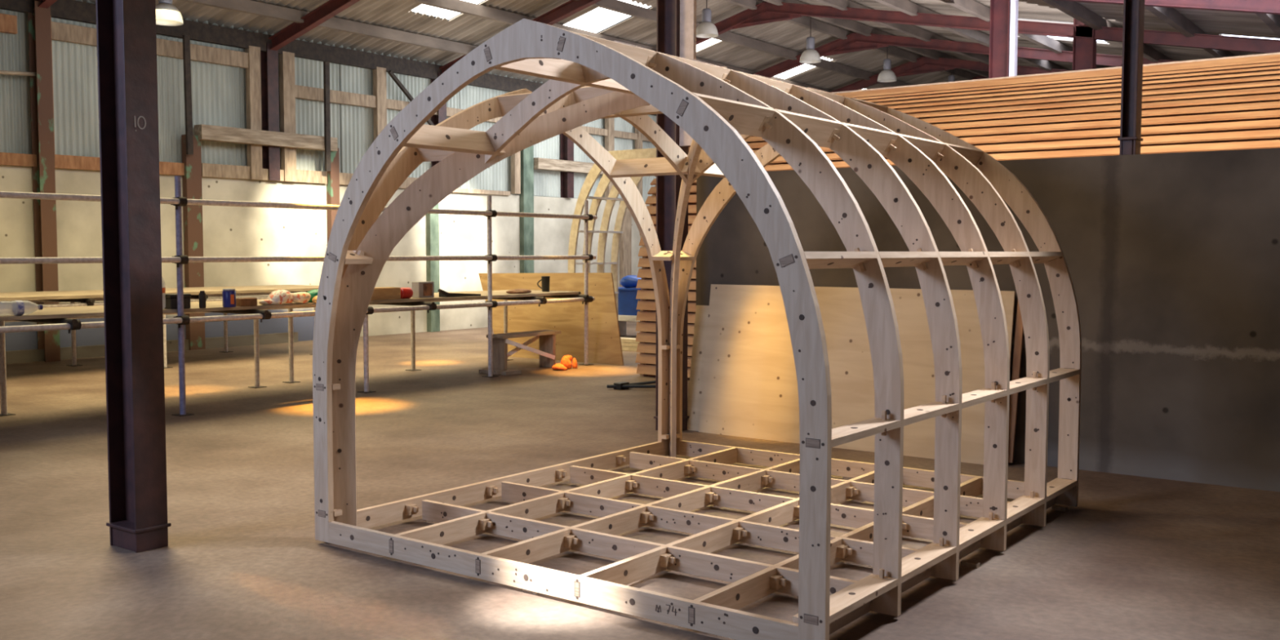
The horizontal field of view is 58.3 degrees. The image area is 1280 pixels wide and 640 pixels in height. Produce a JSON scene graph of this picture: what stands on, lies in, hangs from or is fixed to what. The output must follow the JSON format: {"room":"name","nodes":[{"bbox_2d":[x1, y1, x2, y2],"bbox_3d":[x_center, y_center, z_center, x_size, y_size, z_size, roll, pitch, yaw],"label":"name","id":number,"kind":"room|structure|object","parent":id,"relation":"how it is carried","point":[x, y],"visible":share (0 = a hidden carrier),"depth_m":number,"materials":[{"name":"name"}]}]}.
{"room":"industrial workshop","nodes":[
{"label":"industrial workshop","id":0,"kind":"room"},
{"bbox_2d":[0,164,649,351],"bbox_3d":[-4.259,-1.066,20.768,0.250,2.600,33.000,3,4,36],"label":"wall","id":1,"kind":"structure","parent":0,"point":[228,231],"depth_m":18.37,"materials":[{"name":"paint"}]},
{"bbox_2d":[0,151,36,166],"bbox_3d":[-9.830,-1.985,12.943,0.080,0.160,5.900,3,4,36],"label":"trim","id":2,"kind":"structure","parent":1,"relation":"on","point":[6,158],"depth_m":15.09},
{"bbox_2d":[0,70,36,76],"bbox_3d":[-8.809,-3.038,13.743,0.050,0.320,3.533,2,4,29],"label":"pipe","id":3,"kind":"object","parent":1,"relation":"attached to","point":[2,72],"visible":0.76,"depth_m":14.95,"materials":[{"name":"brown metal"}]},
{"bbox_2d":[34,17,55,166],"bbox_3d":[-7.981,-3.069,15.346,0.110,2.000,0.200,3,4,36],"label":"trim","id":4,"kind":"structure","parent":1,"relation":"on","point":[34,18],"depth_m":15.37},
{"bbox_2d":[54,154,184,175],"bbox_3d":[-7.348,-2.192,16.281,0.080,0.180,1.970,3,4,36],"label":"trim","id":5,"kind":"structure","parent":1,"relation":"on","point":[64,162],"depth_m":15.86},
{"bbox_2d":[5,332,297,364],"bbox_3d":[-8.005,0.466,15.536,0.110,0.160,8.000,3,4,36],"label":"trim","id":6,"kind":"structure","parent":1,"relation":"attached to","point":[90,351],"depth_m":16.88,"materials":[{"name":"concrete"}]},
{"bbox_2d":[201,163,250,179],"bbox_3d":[-6.365,-2.281,17.603,0.080,0.200,0.830,3,4,36],"label":"trim","id":7,"kind":"structure","parent":1,"relation":"on","point":[208,170],"depth_m":17.57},
{"bbox_2d":[244,45,262,180],"bbox_3d":[-6.045,-3.233,17.951,0.110,2.060,0.200,3,4,36],"label":"trim","id":8,"kind":"structure","parent":1,"relation":"on","point":[253,81],"depth_m":17.90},
{"bbox_2d":[259,168,284,181],"bbox_3d":[-5.874,-2.310,18.265,0.080,0.180,0.420,3,4,36],"label":"trim","id":9,"kind":"structure","parent":1,"relation":"on","point":[265,171],"depth_m":18.17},
{"bbox_2d":[278,51,296,182],"bbox_3d":[-5.669,-3.263,18.456,0.110,2.060,0.220,3,4,36],"label":"trim","id":10,"kind":"structure","parent":1,"relation":"on","point":[286,60],"depth_m":18.40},
{"bbox_2d":[260,0,359,181],"bbox_3d":[3.201,-3.467,11.464,22.818,3.594,0.200,3,4,36],"label":"roof frame","id":11,"kind":"object","parent":1,"relation":"on","point":[268,60],"visible":0.9,"depth_m":18.11,"materials":[{"name":"red paint"}]},
{"bbox_2d":[296,169,327,183],"bbox_3d":[-5.430,-2.355,18.862,0.080,0.200,0.630,3,4,36],"label":"trim","id":12,"kind":"structure","parent":1,"relation":"on","point":[302,175],"depth_m":18.84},
{"bbox_2d":[339,172,417,188],"bbox_3d":[-4.497,-2.430,20.116,0.080,0.200,2.000,3,4,36],"label":"trim","id":13,"kind":"structure","parent":1,"relation":"on","point":[344,178],"depth_m":19.47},
{"bbox_2d":[373,66,386,140],"bbox_3d":[-4.528,-3.364,19.991,0.110,2.040,0.210,3,4,36],"label":"trim","id":14,"kind":"structure","parent":1,"relation":"on","point":[380,88],"depth_m":19.91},
{"bbox_2d":[387,70,434,125],"bbox_3d":[-4.062,-3.923,20.391,0.060,0.892,1.036,3,4,36],"label":"diagonal brace","id":15,"kind":"object","parent":1,"relation":"attached to","point":[390,73],"visible":0.73,"depth_m":20.20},
{"bbox_2d":[452,188,510,195],"bbox_3d":[-3.097,-2.462,22.005,0.080,0.080,1.700,3,4,36],"label":"trim","id":16,"kind":"structure","parent":1,"relation":"on","point":[457,190],"depth_m":22.03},
{"bbox_2d":[511,151,520,194],"bbox_3d":[-2.469,-3.498,22.762,0.110,1.980,0.160,3,4,36],"label":"trim","id":17,"kind":"structure","parent":1,"relation":"on","point":[516,157],"depth_m":22.75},
{"bbox_2d":[604,117,613,197],"bbox_3d":[-0.670,-3.631,25.184,0.110,2.000,0.200,3,4,36],"label":"trim","id":18,"kind":"structure","parent":1,"relation":"on","point":[609,122],"depth_m":25.11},
{"bbox_2d":[635,128,642,196],"bbox_3d":[-0.029,-3.683,26.046,0.110,2.000,0.150,3,4,36],"label":"trim","id":19,"kind":"structure","parent":1,"relation":"on","point":[638,143],"depth_m":25.99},
{"bbox_2d":[431,0,1279,166],"bbox_3d":[5.376,-3.640,14.390,22.818,3.594,0.200,3,4,36],"label":"roof frame","id":20,"kind":"object","parent":1,"relation":"on","point":[570,7],"visible":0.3,"depth_m":13.73,"materials":[{"name":"red paint"}]},
{"bbox_2d":[560,1,1279,198],"bbox_3d":[7.551,-3.814,17.316,22.818,3.594,0.200,3,4,36],"label":"roof frame","id":21,"kind":"object","parent":1,"relation":"on","point":[766,12],"visible":0.61,"depth_m":19.14,"materials":[{"name":"red paint"}]},
{"bbox_2d":[830,56,1071,92],"bbox_3d":[11.931,-4.163,23.209,22.818,3.594,0.200,3,4,36],"label":"roof frame","id":22,"kind":"object","parent":1,"relation":"on","point":[924,64],"visible":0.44,"depth_m":26.86,"materials":[{"name":"red paint"}]},
{"bbox_2d":[753,32,1177,77],"bbox_3d":[9.756,-3.989,20.283,22.818,3.594,0.200,3,4,36],"label":"roof frame","id":23,"kind":"object","parent":1,"relation":"on","point":[855,42],"visible":0.46,"depth_m":23.25,"materials":[{"name":"red paint"}]},
{"bbox_2d":[972,75,987,79],"bbox_3d":[14.105,-4.336,26.135,22.818,3.594,0.200,3,4,36],"label":"roof frame","id":24,"kind":"object","parent":1,"relation":"on","point":[980,77],"visible":0.12,"depth_m":29.90,"materials":[{"name":"red paint"}]},
{"bbox_2d":[0,0,656,202],"bbox_3d":[-4.256,-3.612,20.616,0.061,2.600,33.000,3,4,36],"label":"wall","id":25,"kind":"structure","parent":0,"point":[218,91],"depth_m":17.67,"materials":[{"name":"metal"}]},
{"bbox_2d":[0,13,17,34],"bbox_3d":[-9.886,-3.732,12.756,0.080,0.230,5.700,3,4,36],"label":"trim","id":26,"kind":"structure","parent":25,"relation":"attached to","point":[8,23],"depth_m":14.93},
{"bbox_2d":[51,21,248,68],"bbox_3d":[-7.023,-3.960,16.608,0.080,0.230,3.050,3,4,36],"label":"trim","id":27,"kind":"structure","parent":25,"relation":"attached to","point":[61,32],"depth_m":16.80,"materials":[{"name":"wood"}]},
{"bbox_2d":[0,0,656,115],"bbox_3d":[-3.830,-4.528,20.868,0.100,0.260,32.000,3,4,36],"label":"roof beam","id":28,"kind":"structure","parent":25,"relation":"attached to","point":[69,10],"depth_m":18.40,"materials":[{"name":"metal"}]},
{"bbox_2d":[294,84,376,107],"bbox_3d":[-5.108,-3.738,19.208,0.080,0.200,1.700,3,4,36],"label":"trim","id":29,"kind":"structure","parent":25,"relation":"attached to","point":[304,92],"depth_m":19.21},
{"bbox_2d":[386,98,502,122],"bbox_3d":[-3.502,-3.866,21.369,0.080,0.160,3.270,3,4,36],"label":"trim","id":30,"kind":"structure","parent":25,"relation":"attached to","point":[395,104],"depth_m":20.40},
{"bbox_2d":[580,125,650,142],"bbox_3d":[0.004,-4.156,26.086,0.080,0.140,5.100,3,4,36],"label":"trim","id":31,"kind":"structure","parent":25,"relation":"attached to","point":[593,131],"depth_m":25.30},
{"bbox_2d":[82,0,979,90],"bbox_3d":[-2.106,-5.247,19.544,5.261,1.422,32.000,3,4,36],"label":"ceiling","id":32,"kind":"structure","parent":0,"point":[397,15],"depth_m":20.33,"materials":[{"name":"metal"}]},
{"bbox_2d":[155,0,183,26],"bbox_3d":[-5.798,-4.274,13.989,0.400,1.279,0.400,3,4,36],"label":"pendant lamp","id":33,"kind":"object","parent":32,"relation":"hanging from","point":[166,14],"visible":0.84,"depth_m":13.92,"materials":[{"name":"white metal"}]},
{"bbox_2d":[411,0,484,19],"bbox_3d":[-2.703,-5.279,18.315,2.050,0.548,1.020,3,4,36],"label":"sheet","id":34,"kind":"object","parent":32,"relation":"attached to","point":[423,9],"visible":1,"depth_m":18.87,"materials":[{"name":"white"}]},
{"bbox_2d":[563,0,651,32],"bbox_3d":[-0.686,-5.472,20.690,1.650,0.443,1.050,3,4,36],"label":"sheet","id":35,"kind":"object","parent":32,"relation":"attached to","point":[599,19],"visible":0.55,"depth_m":20.77,"materials":[{"name":"white"}]},
{"bbox_2d":[696,0,718,38],"bbox_3d":[1.135,-5.332,19.501,0.400,0.990,0.400,3,4,36],"label":"pendant lamp","id":36,"kind":"object","parent":32,"relation":"hanging from","point":[706,29],"visible":0.98,"depth_m":19.43,"materials":[{"name":"white metal"}]},
{"bbox_2d":[696,38,720,51],"bbox_3d":[1.054,-5.575,23.413,1.300,0.351,0.700,3,4,36],"label":"sheet","id":37,"kind":"object","parent":32,"relation":"attached to","point":[710,42],"visible":0.07,"depth_m":23.41,"materials":[{"name":"white"}]},
{"bbox_2d":[574,0,911,87],"bbox_3d":[-1.162,-5.378,18.835,0.100,0.175,32.000,3,4,36],"label":"trim","id":38,"kind":"structure","parent":32,"relation":"attached to","point":[617,6],"depth_m":23.48,"materials":[{"name":"metal"}]},
{"bbox_2d":[773,56,832,79],"bbox_3d":[3.580,-5.828,26.261,1.450,0.391,1.300,3,4,36],"label":"sheet","id":39,"kind":"object","parent":32,"relation":"attached to","point":[805,67],"visible":0.29,"depth_m":26.68,"materials":[{"name":"white"}]},
{"bbox_2d":[799,17,821,63],"bbox_3d":[3.339,-5.533,22.465,0.420,0.940,0.420,3,4,36],"label":"pendant lamp","id":40,"kind":"object","parent":32,"relation":"hanging from","point":[810,55],"visible":0.98,"depth_m":22.39,"materials":[{"name":"white metal"}]},
{"bbox_2d":[877,44,896,82],"bbox_3d":[5.455,-5.727,25.310,0.420,0.890,0.420,3,4,36],"label":"pendant lamp","id":41,"kind":"object","parent":32,"relation":"hanging from","point":[886,75],"visible":1,"depth_m":25.23,"materials":[{"name":"white metal"}]},
{"bbox_2d":[947,69,955,81],"bbox_3d":[7.689,-5.955,28.313,0.420,0.790,0.420,3,4,36],"label":"pendant lamp","id":42,"kind":"object","parent":32,"relation":"hanging from","point":[951,77],"visible":0.13,"depth_m":28.25,"materials":[{"name":"grey metal"}]},
{"bbox_2d":[0,321,1279,639],"bbox_3d":[4.198,0.752,13.343,25.500,0.100,37.000,3,4,36],"label":"floor","id":43,"kind":"structure","parent":0,"point":[1137,557],"depth_m":6.07,"materials":[{"name":"concrete"}]},
{"bbox_2d":[27,0,60,361],"bbox_3d":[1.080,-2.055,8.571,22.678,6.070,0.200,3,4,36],"label":"column","id":44,"kind":"structure","parent":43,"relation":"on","point":[39,31],"depth_m":15.23,"materials":[{"name":"red paint"}]},
{"bbox_2d":[180,0,477,55],"bbox_3d":[-3.171,-4.817,20.361,0.100,0.175,32.000,3,4,36],"label":"roof beam","id":45,"kind":"structure","parent":44,"relation":"attached to","point":[249,6],"depth_m":18.24,"materials":[{"name":"metal"}]},
{"bbox_2d":[406,0,832,92],"bbox_3d":[-2.102,-5.116,19.549,0.100,0.175,32.000,3,4,36],"label":"trim","id":46,"kind":"structure","parent":44,"relation":"attached to","point":[457,6],"depth_m":19.23,"materials":[{"name":"metal"}]},
{"bbox_2d":[723,0,977,79],"bbox_3d":[-0.198,-5.648,18.102,0.100,0.175,32.000,3,4,36],"label":"trim","id":47,"kind":"structure","parent":44,"relation":"attached to","point":[804,21],"depth_m":23.79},
{"bbox_2d":[762,0,988,78],"bbox_3d":[0.244,-5.636,17.775,0.100,0.175,32.000,3,4,36],"label":"trim","id":48,"kind":"structure","parent":44,"relation":"attached to","point":[849,24],"depth_m":23.63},
{"bbox_2d":[814,0,1019,75],"bbox_3d":[1.288,-5.340,17.016,0.100,0.175,32.000,3,4,36],"label":"trim","id":49,"kind":"structure","parent":44,"relation":"attached to","point":[908,29],"depth_m":22.26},
{"bbox_2d":[1042,0,1173,62],"bbox_3d":[4.739,-4.364,14.509,0.100,0.175,32.000,3,4,36],"label":"trim","id":50,"kind":"structure","parent":44,"relation":"attached to","point":[1077,11],"depth_m":17.08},
{"bbox_2d":[1144,5,1235,57],"bbox_3d":[5.783,-4.068,13.751,0.100,0.175,32.000,3,4,36],"label":"trim","id":51,"kind":"structure","parent":44,"relation":"attached to","point":[1170,15],"depth_m":16.19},
{"bbox_2d":[95,0,171,552],"bbox_3d":[-2.538,-1.327,5.672,0.274,4.954,0.194,3,4,36],"label":"steel column","id":52,"kind":"structure","parent":43,"relation":"on","point":[126,38],"depth_m":5.71,"materials":[{"name":"metal"}]},
{"bbox_2d":[0,291,315,368],"bbox_3d":[-8.249,0.254,12.773,1.750,0.916,11.300,3,4,36],"label":"bench","id":53,"kind":"object","parent":43,"relation":"on","point":[84,302],"visible":0.41,"depth_m":14.78,"materials":[{"name":"wood"}]},
{"bbox_2d":[0,284,301,293],"bbox_3d":[-8.688,-0.250,13.132,0.380,0.042,11.400,3,4,36],"label":"plank","id":54,"kind":"object","parent":53,"relation":"on","point":[267,285],"visible":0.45,"depth_m":15.93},
{"bbox_2d":[0,284,309,294],"bbox_3d":[-8.367,-0.235,12.894,0.380,0.042,11.400,3,4,36],"label":"plank","id":55,"kind":"object","parent":53,"relation":"on","point":[301,285],"visible":0.24,"depth_m":15.62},
{"bbox_2d":[0,286,318,301],"bbox_3d":[-7.724,-0.205,12.418,0.380,0.042,11.400,3,4,36],"label":"plank","id":56,"kind":"object","parent":53,"relation":"on","point":[40,297],"visible":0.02,"depth_m":13.85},
{"bbox_2d":[0,285,319,296],"bbox_3d":[-8.045,-0.220,12.656,0.380,0.042,11.400,3,4,36],"label":"plank","id":57,"kind":"object","parent":53,"relation":"on","point":[308,286],"visible":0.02,"depth_m":15.29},
{"bbox_2d":[181,134,205,350],"bbox_3d":[-6.685,-1.153,17.171,0.115,3.200,0.250,3,4,36],"label":"post","id":58,"kind":"object","parent":43,"relation":"on","point":[192,179],"visible":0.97,"depth_m":17.12,"materials":[{"name":"green paint"}]},
{"bbox_2d":[182,35,193,155],"bbox_3d":[-6.605,-3.282,16.762,0.099,1.711,0.310,-1,4,-18],"label":"bar","id":59,"kind":"object","parent":58,"relation":"attached to","point":[186,38],"visible":1,"depth_m":16.74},
{"bbox_2d":[194,124,337,151],"bbox_3d":[-5.846,-2.861,18.100,0.200,0.220,2.500,3,4,36],"label":"lintel","id":60,"kind":"object","parent":58,"relation":"on","point":[205,132],"visible":0.8,"depth_m":17.86,"materials":[{"name":"brown wood"}]},
{"bbox_2d":[323,61,330,171],"bbox_3d":[-5.119,-3.326,18.767,0.098,1.761,0.318,-1,4,-16],"label":"bar","id":61,"kind":"object","parent":60,"relation":"attached to","point":[326,64],"visible":1,"depth_m":18.74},
{"bbox_2d":[0,175,597,416],"bbox_3d":[-4.764,-0.234,10.653,1.572,2.160,12.100,3,4,36],"label":"metal railing","id":62,"kind":"object","parent":43,"relation":"on","point":[68,323],"visible":0.86,"depth_m":11.29,"materials":[{"name":"metal"}]},
{"bbox_2d":[0,289,509,311],"bbox_3d":[-5.142,-0.114,10.883,0.262,0.036,12.006,3,4,36],"label":"plank","id":63,"kind":"object","parent":62,"relation":"on","point":[500,290],"visible":0.16,"depth_m":10.84,"materials":[{"name":"wood"}]},
{"bbox_2d":[0,289,542,312],"bbox_3d":[-4.935,-0.104,10.726,0.242,0.036,12.001,3,4,36],"label":"plank","id":64,"kind":"object","parent":62,"relation":"on","point":[531,290],"visible":0.22,"depth_m":10.54,"materials":[{"name":"wood"}]},
{"bbox_2d":[0,290,554,314],"bbox_3d":[-4.752,-0.093,10.554,0.242,0.036,11.942,3,4,36],"label":"plank","id":65,"kind":"object","parent":62,"relation":"on","point":[531,291],"visible":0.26,"depth_m":10.25,"materials":[{"name":"wood"}]},
{"bbox_2d":[0,290,570,315],"bbox_3d":[-4.538,-0.085,10.423,0.242,0.036,11.986,3,4,36],"label":"plank","id":66,"kind":"object","parent":62,"relation":"on","point":[4,314],"visible":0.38,"depth_m":10.11,"materials":[{"name":"wood"}]},
{"bbox_2d":[307,288,318,302],"bbox_3d":[-3.313,-0.253,11.877,0.221,0.131,0.376,3,4,36],"label":"bag","id":67,"kind":"object","parent":66,"relation":"on","point":[313,293],"visible":0.16,"depth_m":11.73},
{"bbox_2d":[537,275,550,291],"bbox_3d":[-1.247,-0.470,14.948,0.161,0.200,0.116,3,4,36],"label":"mug","id":68,"kind":"object","parent":66,"relation":"on","point":[544,280],"visible":1,"depth_m":14.89,"materials":[{"name":"ceramic"}]},
{"bbox_2d":[0,291,581,320],"bbox_3d":[-4.386,-0.075,10.263,0.177,0.036,11.910,3,4,36],"label":"plank","id":69,"kind":"object","parent":62,"relation":"on","point":[82,314],"visible":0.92,"depth_m":11.13,"materials":[{"name":"wood"}]},
{"bbox_2d":[11,300,43,315],"bbox_3d":[-5.060,-0.098,9.330,0.120,0.122,0.374,3,4,39],"label":"plastic bottle","id":70,"kind":"object","parent":69,"relation":"on","point":[18,306],"visible":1,"depth_m":9.34,"materials":[{"name":"white"}]},
{"bbox_2d":[162,293,191,309],"bbox_3d":[-4.246,-0.172,10.483,0.180,0.135,0.210,3,4,36],"label":"toolbox","id":71,"kind":"object","parent":69,"relation":"on","point":[169,300],"visible":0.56,"depth_m":10.40,"materials":[{"name":"black plastic"}]},
{"bbox_2d":[199,290,205,308],"bbox_3d":[-4.034,-0.190,10.575,0.058,0.160,0.060,3,4,36],"label":"spray can","id":72,"kind":"object","parent":69,"relation":"on","point":[202,295],"visible":1,"depth_m":10.55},
{"bbox_2d":[222,288,235,307],"bbox_3d":[-3.854,-0.208,10.764,0.122,0.174,0.120,3,4,36],"label":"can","id":73,"kind":"object","parent":69,"relation":"on","point":[228,295],"visible":1,"depth_m":10.71,"materials":[{"name":"blue metal"}]},
{"bbox_2d":[235,297,257,306],"bbox_3d":[-3.783,-0.173,11.000,0.120,0.075,0.180,3,4,36],"label":"parcel","id":74,"kind":"object","parent":69,"relation":"on","point":[239,301],"visible":0.8,"depth_m":10.94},
{"bbox_2d":[258,289,311,304],"bbox_3d":[-3.544,-0.231,11.385,0.222,0.146,0.614,3,4,36],"label":"bag","id":75,"kind":"object","parent":69,"relation":"on","point":[277,296],"visible":1,"depth_m":11.30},
{"bbox_2d":[311,295,317,302],"bbox_3d":[-3.255,-0.212,11.640,0.160,0.077,0.130,3,4,36],"label":"bag","id":76,"kind":"object","parent":69,"relation":"on","point":[314,299],"visible":0.31,"depth_m":11.59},
{"bbox_2d":[370,287,400,300],"bbox_3d":[-2.929,-0.279,12.330,0.220,0.130,0.740,3,4,36],"label":"cardboard box","id":77,"kind":"object","parent":69,"relation":"on","point":[379,293],"visible":0.51,"depth_m":12.40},
{"bbox_2d":[399,287,413,298],"bbox_3d":[-2.603,-0.297,12.686,0.124,0.124,0.182,3,4,36],"label":"drum","id":78,"kind":"object","parent":69,"relation":"on","point":[406,292],"visible":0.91,"depth_m":12.64,"materials":[{"name":"red plastic"}]},
{"bbox_2d":[411,281,434,297],"bbox_3d":[-2.461,-0.345,13.007,0.122,0.180,0.230,3,4,36],"label":"box","id":79,"kind":"object","parent":69,"relation":"on","point":[420,289],"visible":0.98,"depth_m":12.94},
{"bbox_2d":[437,288,480,297],"bbox_3d":[-2.127,-0.323,13.336,0.130,0.098,0.646,3,4,36],"label":"saw","id":80,"kind":"object","parent":69,"relation":"on","point":[442,293],"visible":1,"depth_m":13.19,"materials":[{"name":"black metal"}]},
{"bbox_2d":[506,288,531,293],"bbox_3d":[-1.510,-0.358,14.258,0.173,0.059,0.418,3,4,36],"label":"heap","id":81,"kind":"object","parent":69,"relation":"on","point":[514,291],"visible":1,"depth_m":14.20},
{"bbox_2d":[326,147,339,243],"bbox_3d":[-5.138,-1.276,19.252,0.115,3.200,0.180,3,4,36],"label":"post","id":82,"kind":"object","parent":43,"relation":"on","point":[333,176],"visible":0.21,"depth_m":19.15,"materials":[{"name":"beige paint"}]},
{"bbox_2d":[426,203,439,332],"bbox_3d":[-3.804,-1.073,21.066,0.115,2.580,0.220,3,4,36],"label":"post","id":83,"kind":"object","parent":43,"relation":"on","point":[432,220],"visible":0.56,"depth_m":21.02,"materials":[{"name":"metal"}]},
{"bbox_2d":[479,329,561,375],"bbox_3d":[-1.443,0.395,14.347,0.460,0.470,1.160,3,4,36],"label":"stool","id":84,"kind":"object","parent":43,"relation":"on","point":[547,338],"visible":0.89,"depth_m":14.22,"materials":[{"name":"brown wood"}]},
{"bbox_2d":[519,145,533,273],"bbox_3d":[-2.278,-1.704,23.088,0.115,3.600,0.300,3,4,36],"label":"post","id":85,"kind":"object","parent":43,"relation":"on","point":[526,196],"visible":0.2,"depth_m":22.99,"materials":[{"name":"green paint"}]},
{"bbox_2d":[533,157,631,177],"bbox_3d":[-1.094,-3.240,24.493,0.200,0.220,3.450,3,4,36],"label":"lintel","id":86,"kind":"object","parent":85,"relation":"attached to","point":[540,163],"visible":0.52,"depth_m":23.66,"materials":[{"name":"brown wood"}]},
{"bbox_2d":[478,272,623,365],"bbox_3d":[-1.294,-0.068,15.956,2.910,1.200,0.322,3,4,36],"label":"plywood sheet","id":87,"kind":"object","parent":43,"relation":"on","point":[605,347],"visible":0.79,"depth_m":15.71,"materials":[{"name":"wood"}]},
{"bbox_2d":[551,355,577,370],"bbox_3d":[-0.958,0.538,14.488,0.195,0.170,0.380,2,4,25],"label":"glove","id":88,"kind":"object","parent":43,"relation":"on","point":[566,362],"visible":1,"depth_m":14.48,"materials":[{"name":"fabric"}]},
{"bbox_2d":[568,147,656,314],"bbox_3d":[0.527,-1.081,17.688,3.300,3.020,1.334,3,4,36],"label":"frame","id":89,"kind":"object","parent":43,"relation":"on","point":[594,172],"visible":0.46,"depth_m":18.36,"materials":[{"name":"wood"}]},
{"bbox_2d":[619,200,631,287],"bbox_3d":[-0.324,-1.361,25.747,0.115,2.600,0.300,3,4,36],"label":"post","id":90,"kind":"object","parent":43,"relation":"on","point":[625,246],"visible":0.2,"depth_m":25.66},
{"bbox_2d":[617,315,639,335],"bbox_3d":[0.022,0.104,19.770,1.500,0.400,0.810,3,4,36],"label":"bench","id":91,"kind":"object","parent":43,"relation":"on","point":[622,319],"visible":0.16,"depth_m":19.54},
{"bbox_2d":[617,275,641,315],"bbox_3d":[-0.054,-0.431,19.677,1.010,0.680,0.660,3,4,36],"label":"tub","id":92,"kind":"object","parent":91,"relation":"on","point":[627,300],"visible":0.4,"depth_m":19.47,"materials":[{"name":"plastic"}]},
{"bbox_2d":[621,346,637,351],"bbox_3d":[-0.257,0.420,17.396,0.700,0.055,0.220,3,4,36],"label":"timber offcut","id":93,"kind":"object","parent":43,"relation":"on","point":[624,348],"visible":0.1,"depth_m":17.18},
{"bbox_2d":[621,342,638,346],"bbox_3d":[-0.237,0.361,17.377,0.690,0.055,0.220,3,4,36],"label":"timber offcut","id":94,"kind":"object","parent":93,"relation":"on","point":[623,344],"visible":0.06,"depth_m":17.18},
{"bbox_2d":[620,337,639,342],"bbox_3d":[-0.217,0.302,17.359,0.680,0.055,0.220,3,4,36],"label":"timber offcut","id":95,"kind":"object","parent":94,"relation":"on","point":[624,340],"visible":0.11,"depth_m":17.20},
{"bbox_2d":[606,380,655,390],"bbox_3d":[0.070,0.689,12.393,0.857,0.126,0.245,0,3,4],"label":"clamp","id":96,"kind":"object","parent":43,"relation":"on","point":[619,385],"visible":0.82,"depth_m":12.38,"materials":[{"name":"black metal"}]},
{"bbox_2d":[653,0,688,431],"bbox_3d":[0.268,-1.547,9.455,0.224,4.944,0.204,3,4,36],"label":"steel column","id":97,"kind":"structure","parent":43,"relation":"on","point":[668,11],"depth_m":9.48,"materials":[{"name":"metal"}]},
{"bbox_2d":[679,0,696,146],"bbox_3d":[0.389,-2.664,9.261,0.139,2.500,0.040,3,4,36],"label":"downpipe","id":98,"kind":"object","parent":97,"relation":"attached to","point":[687,7],"visible":0.55,"depth_m":9.26,"materials":[{"name":"white metal"}]},
{"bbox_2d":[312,17,1081,639],"bbox_3d":[0.448,-0.115,6.204,2.903,2.481,3.170,3,4,36],"label":"frame","id":99,"kind":"object","parent":43,"relation":"on","point":[592,78],"visible":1,"depth_m":5.67,"materials":[{"name":"brown wood"}]},
{"bbox_2d":[687,305,709,431],"bbox_3d":[1.315,0.439,9.011,2.200,1.043,0.178,3,4,36],"label":"plywood sheet","id":100,"kind":"object","parent":43,"relation":"on","point":[696,374],"visible":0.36,"depth_m":9.62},
{"bbox_2d":[698,284,1015,464],"bbox_3d":[1.564,0.363,8.787,2.540,1.223,0.193,3,4,36],"label":"plywood sheet","id":101,"kind":"object","parent":43,"relation":"on","point":[749,388],"visible":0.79,"depth_m":8.86,"materials":[{"name":"wood"}]},
{"bbox_2d":[635,52,1279,378],"bbox_3d":[5.512,-0.916,11.893,10.990,3.470,3.879,3,4,36],"label":"wooden slats","id":102,"kind":"object","parent":43,"relation":"on","point":[1232,103],"visible":0.32,"depth_m":11.39,"materials":[{"name":"brown wood"}]},
{"bbox_2d":[988,0,1010,78],"bbox_3d":[4.709,-1.934,15.050,0.274,5.057,0.224,3,4,36],"label":"steel column","id":103,"kind":"structure","parent":43,"relation":"on","point":[1000,10],"depth_m":14.94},
{"bbox_2d":[1008,0,1018,76],"bbox_3d":[4.820,-1.944,14.904,0.070,5.095,0.100,3,4,36],"label":"downpipe","id":104,"kind":"object","parent":103,"relation":"attached to","point":[1014,3],"visible":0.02,"depth_m":14.77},
{"bbox_2d":[1008,300,1023,462],"bbox_3d":[2.637,0.404,8.048,0.145,1.193,0.054,-2,4,-34],"label":"batten","id":105,"kind":"object","parent":43,"relation":"on","point":[1018,344],"visible":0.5,"depth_m":8.04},
{"bbox_2d":[1072,17,1096,71],"bbox_3d":[6.890,-2.150,17.906,0.324,5.150,0.224,3,4,36],"label":"steel column","id":106,"kind":"structure","parent":43,"relation":"on","point":[1084,50],"depth_m":17.78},
{"bbox_2d":[696,147,1279,492],"bbox_3d":[4.403,0.018,6.948,9.620,2.140,0.220,3,4,36],"label":"wall","id":107,"kind":"structure","parent":0,"point":[1172,260],"depth_m":7.59,"materials":[{"name":"concrete"}]},
{"bbox_2d":[1117,0,1144,155],"bbox_3d":[3.286,-2.174,7.623,0.124,2.149,0.164,3,4,36],"label":"steel column","id":108,"kind":"structure","parent":107,"relation":"on","point":[1130,138],"depth_m":7.64,"materials":[{"name":"metal"}]},
{"bbox_2d":[797,0,1279,71],"bbox_3d":[7.268,-3.780,12.664,18.108,3.483,32.000,3,4,36],"label":"ceiling","id":109,"kind":"structure","parent":0,"point":[1211,22],"depth_m":18.35,"materials":[{"name":"metal"}]},
{"bbox_2d":[873,0,1069,71],"bbox_3d":[2.331,-5.045,16.258,0.100,0.175,32.000,3,4,36],"label":"trim","id":110,"kind":"structure","parent":109,"relation":"attached to","point":[906,6],"depth_m":21.07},
{"bbox_2d":[940,0,1111,68],"bbox_3d":[3.375,-4.750,15.500,0.100,0.175,32.000,3,4,36],"label":"trim","id":111,"kind":"structure","parent":109,"relation":"attached to","point":[973,7],"depth_m":18.54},
{"bbox_2d":[1047,35,1106,42],"bbox_3d":[7.418,-5.215,20.763,1.900,0.371,1.600,3,4,36],"label":"sheet","id":112,"kind":"object","parent":109,"relation":"attached to","point":[1102,41],"visible":0.07,"depth_m":21.25,"materials":[{"name":"white"}]},
{"bbox_2d":[1222,34,1279,39],"bbox_3d":[9.760,-4.223,17.178,2.000,0.390,0.550,3,4,36],"label":"sheet","id":113,"kind":"object","parent":109,"relation":"attached to","point":[1223,34],"visible":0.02,"depth_m":17.66,"materials":[{"name":"white"}]},
{"bbox_2d":[1255,13,1279,37],"bbox_3d":[6.827,-3.773,12.992,0.100,0.175,32.000,3,4,36],"label":"trim","id":114,"kind":"structure","parent":109,"relation":"attached to","point":[1272,20],"depth_m":14.63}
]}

